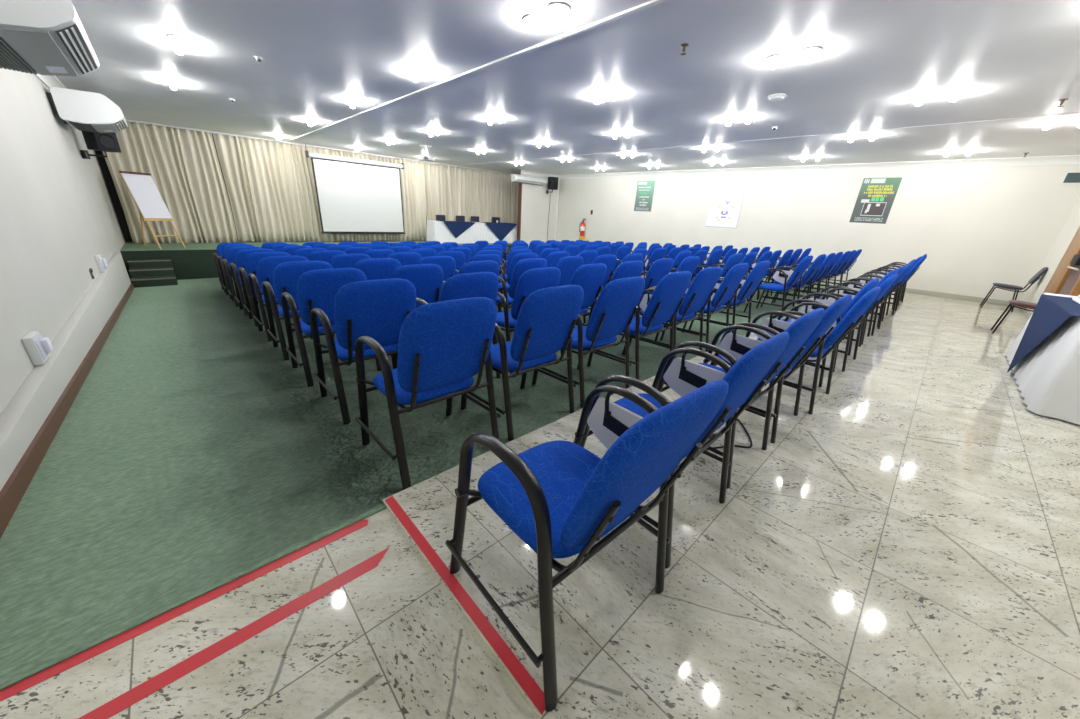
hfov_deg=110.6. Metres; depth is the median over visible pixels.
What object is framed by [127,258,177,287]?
steps
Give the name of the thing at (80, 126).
grille
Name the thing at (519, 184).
wall
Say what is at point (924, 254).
armchair
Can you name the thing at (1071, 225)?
wall
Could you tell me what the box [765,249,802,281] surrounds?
armchair
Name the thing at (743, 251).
armchair
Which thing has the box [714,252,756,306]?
armchair
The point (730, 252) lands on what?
armchair
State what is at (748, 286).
armchair
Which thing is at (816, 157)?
ceiling light
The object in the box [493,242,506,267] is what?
armchair
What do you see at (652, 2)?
trim
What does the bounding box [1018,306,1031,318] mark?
baseboard
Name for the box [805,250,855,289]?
armchair
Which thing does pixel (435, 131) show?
ceiling light
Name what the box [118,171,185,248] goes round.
flip chart
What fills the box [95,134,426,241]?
wall
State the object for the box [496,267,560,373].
armchair
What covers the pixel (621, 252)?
armchair
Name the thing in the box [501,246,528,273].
armchair
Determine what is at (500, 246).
armchair
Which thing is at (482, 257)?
armchair
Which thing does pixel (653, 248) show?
armchair
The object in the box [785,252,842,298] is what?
armchair
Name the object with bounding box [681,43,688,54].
sprinkler
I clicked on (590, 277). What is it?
armchair
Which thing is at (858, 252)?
armchair
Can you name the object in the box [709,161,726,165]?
ceiling light
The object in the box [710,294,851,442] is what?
armchair
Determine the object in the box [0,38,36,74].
grille
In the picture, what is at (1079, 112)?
trim
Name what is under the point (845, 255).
armchair
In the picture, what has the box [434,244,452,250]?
armchair
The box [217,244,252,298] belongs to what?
armchair
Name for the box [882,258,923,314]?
armchair
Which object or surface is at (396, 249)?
armchair
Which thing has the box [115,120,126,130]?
outlet
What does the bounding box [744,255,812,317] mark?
armchair
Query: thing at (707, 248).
armchair
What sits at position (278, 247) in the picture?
armchair
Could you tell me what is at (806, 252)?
armchair
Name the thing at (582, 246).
armchair
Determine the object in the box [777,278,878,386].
armchair
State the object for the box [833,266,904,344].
armchair
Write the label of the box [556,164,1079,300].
wall
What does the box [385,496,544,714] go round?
tape
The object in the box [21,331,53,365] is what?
box
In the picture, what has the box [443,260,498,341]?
armchair
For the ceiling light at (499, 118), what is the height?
0.084 m
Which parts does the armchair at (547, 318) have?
link rail, arm frame, seat, backrest, arm frame, link rail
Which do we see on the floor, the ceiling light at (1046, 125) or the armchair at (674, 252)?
the armchair at (674, 252)
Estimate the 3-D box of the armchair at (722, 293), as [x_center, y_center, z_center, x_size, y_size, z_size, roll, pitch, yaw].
[1.880,-0.645,4.271,0.652,0.976,0.661,-17,28,-41]
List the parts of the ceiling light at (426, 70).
bulb, bulb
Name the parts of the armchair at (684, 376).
arm frame, link rail, seat, arm frame, link rail, backrest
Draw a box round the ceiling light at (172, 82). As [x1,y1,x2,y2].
[164,77,181,89]
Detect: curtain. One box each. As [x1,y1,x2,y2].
[102,121,237,242]
[213,133,426,241]
[424,162,517,222]
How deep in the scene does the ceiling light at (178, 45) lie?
3.95 m
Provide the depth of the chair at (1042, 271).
7.16 m
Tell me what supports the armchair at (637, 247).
on the floor
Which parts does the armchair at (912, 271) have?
arm frame, arm frame, backrest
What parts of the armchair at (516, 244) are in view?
backrest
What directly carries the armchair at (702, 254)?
on the floor
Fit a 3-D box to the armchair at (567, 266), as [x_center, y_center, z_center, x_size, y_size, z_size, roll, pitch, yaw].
[0.178,-0.929,5.022,0.652,0.976,0.661,-17,28,-41]
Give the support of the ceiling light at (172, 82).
attached to the ceiling
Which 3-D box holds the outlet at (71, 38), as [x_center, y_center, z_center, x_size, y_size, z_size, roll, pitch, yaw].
[-3.582,-2.390,2.908,0.110,0.084,1.300,-16,29,-41]
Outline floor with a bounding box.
[0,266,1079,718]
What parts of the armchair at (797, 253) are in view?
backrest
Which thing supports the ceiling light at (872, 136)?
attached to the ceiling
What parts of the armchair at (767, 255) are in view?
backrest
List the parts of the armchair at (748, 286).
arm frame, seat, arm frame, link rail, backrest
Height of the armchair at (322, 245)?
0.976 m
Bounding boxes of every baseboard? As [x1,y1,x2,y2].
[0,284,133,538]
[905,288,1015,305]
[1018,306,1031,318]
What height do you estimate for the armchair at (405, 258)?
0.976 m
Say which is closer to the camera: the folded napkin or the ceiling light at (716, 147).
the folded napkin
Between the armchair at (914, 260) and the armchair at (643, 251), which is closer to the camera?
the armchair at (914, 260)
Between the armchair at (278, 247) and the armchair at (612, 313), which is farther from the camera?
the armchair at (278, 247)
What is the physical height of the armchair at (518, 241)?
0.976 m
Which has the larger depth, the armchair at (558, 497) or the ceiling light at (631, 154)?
the ceiling light at (631, 154)
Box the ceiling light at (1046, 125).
[1038,119,1079,129]
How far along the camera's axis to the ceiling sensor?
4.32 m
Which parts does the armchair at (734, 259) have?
backrest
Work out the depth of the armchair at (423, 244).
8.65 m
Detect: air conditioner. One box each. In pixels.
[0,0,98,76]
[46,87,127,132]
[511,174,546,185]
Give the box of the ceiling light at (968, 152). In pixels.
[941,150,976,156]
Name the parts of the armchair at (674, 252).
backrest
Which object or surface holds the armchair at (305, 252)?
on the floor
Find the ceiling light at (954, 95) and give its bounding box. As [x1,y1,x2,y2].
[910,90,967,105]
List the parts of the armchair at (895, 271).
arm frame, arm frame, backrest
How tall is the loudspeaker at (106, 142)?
0.620 m
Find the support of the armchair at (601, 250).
on the floor
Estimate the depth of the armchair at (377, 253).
5.52 m
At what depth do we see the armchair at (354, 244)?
7.74 m
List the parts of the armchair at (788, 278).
link rail, arm frame, seat, arm frame, link rail, backrest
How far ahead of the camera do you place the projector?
10.00 m
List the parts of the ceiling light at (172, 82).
bulb, bulb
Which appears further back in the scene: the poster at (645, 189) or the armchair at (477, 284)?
the poster at (645, 189)
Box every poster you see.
[634,181,654,211]
[706,182,746,227]
[849,177,901,223]
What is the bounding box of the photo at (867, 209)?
[861,203,885,215]
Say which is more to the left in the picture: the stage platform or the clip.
the clip
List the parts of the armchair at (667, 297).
arm frame, link rail, seat, arm frame, link rail, backrest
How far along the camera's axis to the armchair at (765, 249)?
9.12 m
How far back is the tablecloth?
2.99 m
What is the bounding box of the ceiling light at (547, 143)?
[535,142,551,146]
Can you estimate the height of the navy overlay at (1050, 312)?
0.749 m
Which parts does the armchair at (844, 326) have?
arm frame, seat, link rail, arm frame, link rail, backrest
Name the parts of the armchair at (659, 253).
backrest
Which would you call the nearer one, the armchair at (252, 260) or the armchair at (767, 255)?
the armchair at (252, 260)
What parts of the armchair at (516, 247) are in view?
backrest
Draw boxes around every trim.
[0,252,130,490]
[34,74,65,88]
[126,119,510,173]
[288,0,665,141]
[466,112,1079,164]
[523,170,558,177]
[559,155,1079,178]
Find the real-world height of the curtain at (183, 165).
2.750 m
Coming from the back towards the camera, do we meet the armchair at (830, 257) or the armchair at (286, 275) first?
the armchair at (830, 257)
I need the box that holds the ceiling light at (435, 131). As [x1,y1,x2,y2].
[426,130,441,136]
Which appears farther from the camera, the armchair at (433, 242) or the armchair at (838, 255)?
the armchair at (433, 242)
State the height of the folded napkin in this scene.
0.065 m
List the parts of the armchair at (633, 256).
backrest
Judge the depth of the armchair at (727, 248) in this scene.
9.75 m
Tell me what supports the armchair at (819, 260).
on the floor
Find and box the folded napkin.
[1072,295,1079,303]
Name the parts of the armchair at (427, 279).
backrest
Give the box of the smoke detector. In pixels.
[767,93,786,101]
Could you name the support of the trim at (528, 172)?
attached to the wall at (535, 212)
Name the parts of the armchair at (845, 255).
arm frame, backrest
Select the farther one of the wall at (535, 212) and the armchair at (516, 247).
the wall at (535, 212)
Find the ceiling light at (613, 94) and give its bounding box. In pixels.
[590,91,621,103]
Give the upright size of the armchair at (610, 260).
0.976 m
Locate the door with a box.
[1028,226,1079,319]
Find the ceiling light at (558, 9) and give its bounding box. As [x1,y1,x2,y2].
[523,2,570,31]
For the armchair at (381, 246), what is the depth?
7.17 m
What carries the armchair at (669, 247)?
on the floor
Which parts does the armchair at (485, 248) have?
backrest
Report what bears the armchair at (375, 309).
on the floor
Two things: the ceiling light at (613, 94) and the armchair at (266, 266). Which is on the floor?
the armchair at (266, 266)
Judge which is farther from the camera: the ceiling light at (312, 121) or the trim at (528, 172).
the trim at (528, 172)
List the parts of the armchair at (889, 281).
arm frame, arm frame, backrest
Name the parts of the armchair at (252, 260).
arm frame, backrest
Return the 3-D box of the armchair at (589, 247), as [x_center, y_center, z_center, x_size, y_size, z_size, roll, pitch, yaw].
[1.020,-2.311,9.063,0.652,0.976,0.661,-16,27,-40]
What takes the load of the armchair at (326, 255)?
on the floor
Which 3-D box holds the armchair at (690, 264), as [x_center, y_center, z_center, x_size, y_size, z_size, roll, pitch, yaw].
[1.797,-1.004,5.307,0.652,0.976,0.661,-17,27,-41]
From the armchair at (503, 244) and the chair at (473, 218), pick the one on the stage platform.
the chair at (473, 218)
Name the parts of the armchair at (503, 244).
backrest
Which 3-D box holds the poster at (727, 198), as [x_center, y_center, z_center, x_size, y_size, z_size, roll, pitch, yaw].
[5.635,-4.687,11.365,0.009,1.270,0.960,-16,29,-41]
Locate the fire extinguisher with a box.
[579,219,584,236]
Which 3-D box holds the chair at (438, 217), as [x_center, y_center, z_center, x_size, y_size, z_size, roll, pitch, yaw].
[-3.734,-5.069,14.461,0.420,0.970,0.410,-16,29,-41]
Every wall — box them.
[0,68,130,414]
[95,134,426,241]
[517,183,521,239]
[520,170,556,247]
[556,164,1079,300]
[1023,195,1079,312]
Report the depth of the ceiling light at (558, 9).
2.97 m
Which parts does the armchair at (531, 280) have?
arm frame, seat, backrest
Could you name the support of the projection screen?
hanging from the ceiling
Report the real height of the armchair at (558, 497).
0.941 m
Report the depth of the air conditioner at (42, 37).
2.55 m
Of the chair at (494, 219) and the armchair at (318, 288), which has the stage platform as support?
the chair at (494, 219)
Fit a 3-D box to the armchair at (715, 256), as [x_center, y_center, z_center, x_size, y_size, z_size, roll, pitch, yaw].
[3.305,-1.819,7.734,0.652,0.976,0.661,-16,27,-41]
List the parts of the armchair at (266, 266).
arm frame, backrest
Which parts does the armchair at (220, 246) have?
arm frame, backrest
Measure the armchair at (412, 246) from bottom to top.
0.976 m
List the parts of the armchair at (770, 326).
arm frame, seat, link rail, arm frame, link rail, backrest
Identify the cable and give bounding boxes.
[706,419,752,449]
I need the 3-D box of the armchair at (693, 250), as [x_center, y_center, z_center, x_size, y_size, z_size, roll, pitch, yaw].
[3.233,-2.178,8.771,0.652,0.976,0.661,-16,27,-41]
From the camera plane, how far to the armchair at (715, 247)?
9.29 m
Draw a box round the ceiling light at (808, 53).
[764,46,822,68]
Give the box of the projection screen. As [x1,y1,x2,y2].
[305,144,405,233]
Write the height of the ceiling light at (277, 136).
0.084 m
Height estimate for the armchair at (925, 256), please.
0.941 m
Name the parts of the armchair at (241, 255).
arm frame, backrest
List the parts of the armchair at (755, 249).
backrest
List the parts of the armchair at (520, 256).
arm frame, seat, backrest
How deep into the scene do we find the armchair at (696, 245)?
10.40 m
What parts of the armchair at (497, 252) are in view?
backrest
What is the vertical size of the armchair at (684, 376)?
0.941 m
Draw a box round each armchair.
[213,243,244,292]
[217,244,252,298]
[223,246,262,306]
[230,249,275,315]
[239,252,290,326]
[248,256,308,340]
[261,242,286,248]
[262,261,334,359]
[271,244,298,251]
[281,246,311,255]
[281,268,380,386]
[293,248,326,259]
[302,242,322,247]
[309,250,346,262]
[310,278,415,424]
[313,243,336,248]
[327,245,352,250]
[329,254,370,268]
[338,242,357,244]
[343,247,371,253]
[351,243,372,246]
[354,258,400,279]
[355,297,500,489]
[364,249,394,258]
[368,244,389,249]
[371,241,387,244]
[385,243,403,246]
[387,246,411,252]
[387,252,421,265]
[391,264,443,364]
[399,241,415,244]
[403,244,422,249]
[410,248,436,257]
[416,272,500,377]
[417,242,433,246]
[417,256,455,284]
[423,246,444,252]
[427,241,440,244]
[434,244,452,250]
[436,251,464,274]
[442,242,457,247]
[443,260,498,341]
[445,380,727,711]
[448,248,470,262]
[455,254,501,311]
[456,245,475,257]
[461,285,583,440]
[463,243,478,253]
[475,241,488,250]
[475,245,501,273]
[476,250,501,304]
[481,247,502,292]
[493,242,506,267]
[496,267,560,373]
[497,258,546,338]
[499,253,538,292]
[500,249,531,293]
[501,241,525,260]
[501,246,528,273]
[502,243,527,264]
[530,241,542,252]
[532,277,644,407]
[533,242,547,252]
[535,244,551,256]
[539,248,559,258]
[546,251,569,266]
[552,242,565,247]
[556,256,583,285]
[558,243,570,250]
[560,263,606,357]
[564,245,579,255]
[576,261,643,325]
[578,243,588,253]
[578,250,597,264]
[580,332,788,568]
[583,254,616,322]
[584,245,598,250]
[587,271,691,379]
[595,243,604,246]
[596,247,610,255]
[603,253,642,287]
[605,244,616,254]
[611,249,646,276]
[613,246,629,271]
[614,244,631,254]
[629,266,721,358]
[634,246,646,249]
[641,248,666,275]
[641,258,672,309]
[644,245,661,262]
[645,247,681,269]
[645,256,699,288]
[647,243,659,252]
[647,251,691,272]
[658,308,824,488]
[660,263,747,351]
[664,245,675,257]
[666,247,697,257]
[681,244,689,250]
[688,253,741,287]
[688,260,769,332]
[693,244,700,251]
[693,250,707,278]
[694,246,722,276]
[694,249,722,275]
[700,246,709,260]
[700,248,737,270]
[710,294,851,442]
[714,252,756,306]
[720,245,732,259]
[738,248,747,261]
[740,251,771,301]
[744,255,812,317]
[745,247,759,258]
[747,250,781,296]
[753,247,769,263]
[756,286,880,414]
[760,254,825,311]
[763,249,793,295]
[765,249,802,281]
[767,248,811,281]
[774,253,835,302]
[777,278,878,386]
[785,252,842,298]
[796,251,850,297]
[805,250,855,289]
[813,249,861,286]
[813,274,897,371]
[816,269,897,355]
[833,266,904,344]
[846,264,912,335]
[857,261,913,326]
[864,259,915,314]
[877,256,922,308]
[880,255,926,304]
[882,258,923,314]
[888,254,926,300]
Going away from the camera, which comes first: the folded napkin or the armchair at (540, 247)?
the folded napkin
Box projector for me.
[419,145,434,161]
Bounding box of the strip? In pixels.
[554,178,559,239]
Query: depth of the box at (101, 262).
5.49 m
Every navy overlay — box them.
[443,221,475,237]
[482,222,516,240]
[1007,294,1079,371]
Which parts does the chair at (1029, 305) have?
leg, leg, seat, rail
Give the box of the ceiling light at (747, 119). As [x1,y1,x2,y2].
[723,116,755,125]
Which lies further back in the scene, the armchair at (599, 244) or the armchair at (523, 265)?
the armchair at (599, 244)
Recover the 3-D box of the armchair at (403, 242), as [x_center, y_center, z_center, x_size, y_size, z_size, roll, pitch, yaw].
[-3.503,-2.569,9.619,0.652,0.976,0.661,-17,27,-41]
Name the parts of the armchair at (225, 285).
arm frame, backrest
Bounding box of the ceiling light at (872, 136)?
[845,134,880,141]
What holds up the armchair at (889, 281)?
on the floor
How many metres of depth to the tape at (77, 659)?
1.25 m
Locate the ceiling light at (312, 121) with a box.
[305,119,318,125]
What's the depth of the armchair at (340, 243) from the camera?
8.32 m
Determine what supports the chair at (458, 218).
on the stage platform
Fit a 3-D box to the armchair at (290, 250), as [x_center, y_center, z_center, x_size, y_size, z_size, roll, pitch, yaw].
[-4.306,-1.558,6.656,0.652,0.976,0.661,-17,27,-41]
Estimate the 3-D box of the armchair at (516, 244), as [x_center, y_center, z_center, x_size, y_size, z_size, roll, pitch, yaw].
[-0.684,-2.589,9.798,0.652,0.976,0.661,-16,27,-40]
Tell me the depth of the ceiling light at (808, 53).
3.44 m
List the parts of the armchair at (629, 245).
backrest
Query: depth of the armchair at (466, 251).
6.53 m
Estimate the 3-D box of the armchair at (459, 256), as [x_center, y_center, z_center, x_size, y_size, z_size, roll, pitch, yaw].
[-1.503,-1.205,5.751,0.652,0.976,0.661,-16,27,-40]
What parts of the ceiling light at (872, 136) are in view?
bulb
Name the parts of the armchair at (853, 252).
backrest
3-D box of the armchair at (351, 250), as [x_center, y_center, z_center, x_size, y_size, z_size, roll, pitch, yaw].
[-3.206,-1.486,6.493,0.652,0.976,0.661,-17,27,-41]
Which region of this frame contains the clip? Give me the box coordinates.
[89,268,94,278]
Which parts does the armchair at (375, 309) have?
link rail, arm frame, seat, backrest, arm frame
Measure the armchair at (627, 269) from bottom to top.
0.976 m
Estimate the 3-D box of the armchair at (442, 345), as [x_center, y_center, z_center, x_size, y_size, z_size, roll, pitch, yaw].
[-0.602,0.089,2.038,0.652,0.976,0.661,-17,27,-41]
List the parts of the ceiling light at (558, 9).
bulb, bulb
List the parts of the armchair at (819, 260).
arm frame, seat, arm frame, backrest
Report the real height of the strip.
3.280 m
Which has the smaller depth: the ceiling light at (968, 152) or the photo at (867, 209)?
the ceiling light at (968, 152)
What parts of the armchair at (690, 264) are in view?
backrest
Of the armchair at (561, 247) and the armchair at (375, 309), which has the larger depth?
the armchair at (561, 247)
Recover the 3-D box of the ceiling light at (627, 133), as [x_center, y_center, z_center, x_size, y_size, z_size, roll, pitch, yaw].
[1.560,-4.300,7.180,0.190,0.084,0.480,-16,29,-41]
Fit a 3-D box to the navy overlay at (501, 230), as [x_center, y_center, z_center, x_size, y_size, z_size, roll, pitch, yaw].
[-1.770,-5.225,15.311,1.580,0.707,0.685,-15,28,-39]
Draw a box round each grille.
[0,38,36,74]
[69,121,97,132]
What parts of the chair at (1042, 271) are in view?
leg, leg, seat, rail, backrest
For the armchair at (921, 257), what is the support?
on the floor
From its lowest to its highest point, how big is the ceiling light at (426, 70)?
0.084 m
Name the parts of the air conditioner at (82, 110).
panel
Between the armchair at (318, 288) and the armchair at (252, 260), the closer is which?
the armchair at (318, 288)
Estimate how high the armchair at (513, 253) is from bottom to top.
0.976 m
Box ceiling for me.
[56,0,1079,174]
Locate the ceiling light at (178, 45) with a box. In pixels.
[166,34,190,54]
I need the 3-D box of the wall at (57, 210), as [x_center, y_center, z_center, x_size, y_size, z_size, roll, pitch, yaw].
[-5.203,-1.467,3.932,0.100,3.700,15.980,-16,29,-41]
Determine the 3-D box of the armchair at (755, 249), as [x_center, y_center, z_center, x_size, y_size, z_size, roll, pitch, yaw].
[4.837,-2.265,9.091,0.652,0.976,0.661,-16,27,-40]
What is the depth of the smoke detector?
4.59 m
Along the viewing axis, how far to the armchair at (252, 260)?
4.70 m
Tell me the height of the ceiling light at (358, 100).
0.084 m
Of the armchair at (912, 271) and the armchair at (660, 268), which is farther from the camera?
the armchair at (912, 271)
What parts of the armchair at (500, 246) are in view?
backrest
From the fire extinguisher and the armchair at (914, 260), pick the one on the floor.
the armchair at (914, 260)
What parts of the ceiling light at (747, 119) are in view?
bulb, bulb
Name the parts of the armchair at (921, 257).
arm frame, arm frame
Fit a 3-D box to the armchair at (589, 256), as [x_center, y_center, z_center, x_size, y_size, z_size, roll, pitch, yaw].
[0.589,-1.431,6.493,0.652,0.976,0.661,-16,27,-40]
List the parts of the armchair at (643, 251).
backrest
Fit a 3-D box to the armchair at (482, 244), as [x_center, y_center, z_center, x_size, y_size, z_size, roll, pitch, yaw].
[-1.871,-3.017,10.987,0.652,0.976,0.661,-17,27,-41]
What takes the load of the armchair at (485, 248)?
on the floor
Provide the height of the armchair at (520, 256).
0.976 m
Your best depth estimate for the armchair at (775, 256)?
7.34 m
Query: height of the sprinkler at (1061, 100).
0.070 m
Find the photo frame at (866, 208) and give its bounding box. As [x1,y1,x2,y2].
[860,202,886,215]
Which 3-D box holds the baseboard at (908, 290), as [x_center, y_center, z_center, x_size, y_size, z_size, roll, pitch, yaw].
[8.980,-1.534,8.636,0.020,0.100,2.760,-16,29,-41]
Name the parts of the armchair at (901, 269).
arm frame, arm frame, backrest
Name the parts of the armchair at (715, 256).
backrest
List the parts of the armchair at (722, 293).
arm frame, link rail, arm frame, seat, link rail, backrest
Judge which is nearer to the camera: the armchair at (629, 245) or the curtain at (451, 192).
the armchair at (629, 245)
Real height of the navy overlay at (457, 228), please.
0.577 m
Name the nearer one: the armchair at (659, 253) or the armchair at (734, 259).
the armchair at (734, 259)
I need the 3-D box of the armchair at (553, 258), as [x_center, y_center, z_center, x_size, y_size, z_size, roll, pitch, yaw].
[0.077,-1.287,6.056,0.652,0.976,0.661,-17,28,-42]
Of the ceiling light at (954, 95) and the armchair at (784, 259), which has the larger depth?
the armchair at (784, 259)
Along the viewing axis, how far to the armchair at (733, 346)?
2.00 m
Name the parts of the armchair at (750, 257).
backrest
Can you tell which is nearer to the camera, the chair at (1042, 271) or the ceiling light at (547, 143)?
the chair at (1042, 271)
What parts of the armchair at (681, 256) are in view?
backrest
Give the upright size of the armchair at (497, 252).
0.976 m
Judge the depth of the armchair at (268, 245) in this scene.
7.41 m
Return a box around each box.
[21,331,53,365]
[94,254,107,272]
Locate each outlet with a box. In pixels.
[55,24,96,73]
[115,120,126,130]
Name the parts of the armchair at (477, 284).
arm frame, backrest, arm frame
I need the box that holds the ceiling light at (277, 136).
[274,134,283,139]
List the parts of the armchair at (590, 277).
seat, backrest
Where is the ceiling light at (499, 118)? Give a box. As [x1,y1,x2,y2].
[485,116,504,124]
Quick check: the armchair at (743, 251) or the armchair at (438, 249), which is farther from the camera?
the armchair at (743, 251)
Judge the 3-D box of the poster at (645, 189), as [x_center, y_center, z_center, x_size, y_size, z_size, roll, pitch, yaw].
[3.684,-5.764,13.204,0.008,0.980,0.700,-16,29,-41]
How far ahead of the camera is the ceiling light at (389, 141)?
9.46 m
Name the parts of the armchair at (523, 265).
arm frame, seat, backrest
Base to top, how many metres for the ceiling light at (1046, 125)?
0.084 m
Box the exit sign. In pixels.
[1061,172,1079,184]
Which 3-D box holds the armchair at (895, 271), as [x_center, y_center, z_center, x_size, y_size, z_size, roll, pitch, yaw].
[3.540,-0.611,4.349,0.652,0.941,0.660,-15,28,-39]
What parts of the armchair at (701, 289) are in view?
link rail, arm frame, seat, arm frame, link rail, backrest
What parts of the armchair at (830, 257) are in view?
arm frame, backrest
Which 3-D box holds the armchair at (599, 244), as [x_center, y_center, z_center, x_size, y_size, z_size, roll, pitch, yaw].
[1.424,-2.831,10.587,0.652,0.976,0.661,-17,27,-41]
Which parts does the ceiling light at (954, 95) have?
bulb, bulb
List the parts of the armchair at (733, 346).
arm frame, link rail, seat, arm frame, link rail, backrest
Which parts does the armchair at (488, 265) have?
backrest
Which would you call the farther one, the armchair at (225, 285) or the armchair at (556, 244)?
the armchair at (556, 244)
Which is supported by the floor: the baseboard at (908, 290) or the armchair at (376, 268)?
the armchair at (376, 268)
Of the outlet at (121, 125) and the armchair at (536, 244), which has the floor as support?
the armchair at (536, 244)
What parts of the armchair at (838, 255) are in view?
arm frame, backrest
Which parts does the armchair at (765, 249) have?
backrest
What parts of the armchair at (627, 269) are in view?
backrest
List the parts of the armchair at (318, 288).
link rail, arm frame, seat, backrest, arm frame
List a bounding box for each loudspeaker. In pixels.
[80,130,120,158]
[546,177,557,193]
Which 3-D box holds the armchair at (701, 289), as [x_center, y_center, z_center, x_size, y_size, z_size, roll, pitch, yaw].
[1.377,-0.502,3.834,0.652,0.976,0.661,-16,27,-40]
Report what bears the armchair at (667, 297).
on the floor
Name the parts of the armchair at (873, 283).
arm frame, arm frame, backrest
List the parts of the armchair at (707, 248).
backrest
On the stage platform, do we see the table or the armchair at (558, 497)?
the table
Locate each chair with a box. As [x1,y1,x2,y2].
[436,215,445,220]
[456,216,464,220]
[471,216,478,221]
[492,217,499,222]
[980,267,1047,311]
[990,289,1071,333]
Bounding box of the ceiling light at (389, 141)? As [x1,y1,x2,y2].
[385,140,395,144]
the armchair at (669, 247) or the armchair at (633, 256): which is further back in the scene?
the armchair at (669, 247)
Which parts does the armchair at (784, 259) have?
backrest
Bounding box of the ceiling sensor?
[254,56,262,61]
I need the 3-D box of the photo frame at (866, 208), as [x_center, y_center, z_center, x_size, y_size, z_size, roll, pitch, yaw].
[8.035,-3.628,9.014,0.002,0.305,0.420,-16,29,-41]
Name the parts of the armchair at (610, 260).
backrest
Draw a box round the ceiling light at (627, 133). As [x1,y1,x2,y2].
[611,131,632,138]
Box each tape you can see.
[0,520,367,701]
[78,547,388,718]
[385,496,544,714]
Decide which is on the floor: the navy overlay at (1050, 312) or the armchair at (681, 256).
the armchair at (681, 256)
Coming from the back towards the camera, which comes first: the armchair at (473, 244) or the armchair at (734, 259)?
the armchair at (473, 244)
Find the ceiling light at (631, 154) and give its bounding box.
[620,153,635,157]
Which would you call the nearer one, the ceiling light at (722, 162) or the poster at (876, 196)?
the poster at (876, 196)
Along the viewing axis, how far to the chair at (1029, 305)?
5.32 m
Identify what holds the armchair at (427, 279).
on the floor
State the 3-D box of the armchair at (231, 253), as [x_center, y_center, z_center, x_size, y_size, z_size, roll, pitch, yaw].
[-4.798,-1.405,6.190,0.652,0.976,0.661,-16,27,-40]
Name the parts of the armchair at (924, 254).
arm frame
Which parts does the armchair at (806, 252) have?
backrest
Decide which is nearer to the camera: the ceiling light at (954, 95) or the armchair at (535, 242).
the ceiling light at (954, 95)
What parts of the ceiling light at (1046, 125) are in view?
bulb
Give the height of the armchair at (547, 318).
0.976 m
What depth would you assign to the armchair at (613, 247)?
9.22 m
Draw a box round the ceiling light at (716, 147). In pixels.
[700,146,722,151]
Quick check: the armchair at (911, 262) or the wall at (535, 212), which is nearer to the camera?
the armchair at (911, 262)
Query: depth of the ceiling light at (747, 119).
5.67 m
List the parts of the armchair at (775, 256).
backrest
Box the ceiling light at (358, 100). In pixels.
[346,98,364,107]
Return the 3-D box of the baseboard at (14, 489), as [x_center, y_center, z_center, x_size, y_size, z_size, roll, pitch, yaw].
[-4.038,0.113,3.361,0.026,0.653,12.480,-16,29,-41]
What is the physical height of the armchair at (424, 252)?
0.976 m
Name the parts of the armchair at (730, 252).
backrest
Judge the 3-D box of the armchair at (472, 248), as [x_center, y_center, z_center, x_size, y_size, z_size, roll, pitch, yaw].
[-1.698,-1.923,7.824,0.652,0.976,0.661,-16,27,-40]
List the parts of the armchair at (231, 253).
arm frame, backrest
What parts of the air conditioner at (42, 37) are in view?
panel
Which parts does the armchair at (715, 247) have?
backrest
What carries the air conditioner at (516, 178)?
attached to the wall at (535, 212)
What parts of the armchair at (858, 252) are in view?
backrest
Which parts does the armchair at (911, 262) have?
arm frame, arm frame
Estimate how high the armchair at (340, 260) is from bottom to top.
0.976 m
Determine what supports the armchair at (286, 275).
on the floor
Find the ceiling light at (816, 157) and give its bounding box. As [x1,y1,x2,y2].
[799,156,822,161]
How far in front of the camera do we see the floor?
1.57 m
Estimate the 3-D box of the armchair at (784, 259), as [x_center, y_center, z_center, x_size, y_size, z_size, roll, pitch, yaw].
[4.920,-1.901,8.038,0.652,0.976,0.661,-17,27,-41]
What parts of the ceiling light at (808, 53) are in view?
bulb, bulb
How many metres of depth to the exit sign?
6.96 m
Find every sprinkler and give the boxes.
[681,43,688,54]
[1057,99,1067,106]
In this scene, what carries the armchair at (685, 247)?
on the floor
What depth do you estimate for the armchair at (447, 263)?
4.41 m
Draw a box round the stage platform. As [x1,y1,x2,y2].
[120,240,512,279]
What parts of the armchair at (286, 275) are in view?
link rail, arm frame, seat, backrest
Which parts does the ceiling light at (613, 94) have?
bulb, bulb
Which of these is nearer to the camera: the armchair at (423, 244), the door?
the door
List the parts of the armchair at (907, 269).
arm frame, arm frame, backrest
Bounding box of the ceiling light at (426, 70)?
[407,65,434,81]
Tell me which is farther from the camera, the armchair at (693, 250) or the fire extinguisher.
the fire extinguisher
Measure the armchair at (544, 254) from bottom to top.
0.976 m
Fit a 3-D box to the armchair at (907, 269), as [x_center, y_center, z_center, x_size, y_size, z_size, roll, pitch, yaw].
[4.550,-0.889,5.203,0.652,0.941,0.660,-16,28,-40]
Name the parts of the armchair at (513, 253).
backrest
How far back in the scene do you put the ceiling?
4.34 m
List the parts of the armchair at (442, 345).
link rail, arm frame, seat, backrest, arm frame, link rail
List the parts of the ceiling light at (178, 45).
bulb, bulb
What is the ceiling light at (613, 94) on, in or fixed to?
attached to the ceiling
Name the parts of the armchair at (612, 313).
arm frame, link rail, seat, arm frame, link rail, backrest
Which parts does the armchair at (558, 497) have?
link rail, arm frame, seat, arm frame, backrest, link rail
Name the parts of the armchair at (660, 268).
backrest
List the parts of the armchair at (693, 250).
backrest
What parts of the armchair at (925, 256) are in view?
arm frame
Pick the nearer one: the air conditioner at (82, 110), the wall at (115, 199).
the air conditioner at (82, 110)
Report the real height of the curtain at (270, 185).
2.730 m
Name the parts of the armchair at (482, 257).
backrest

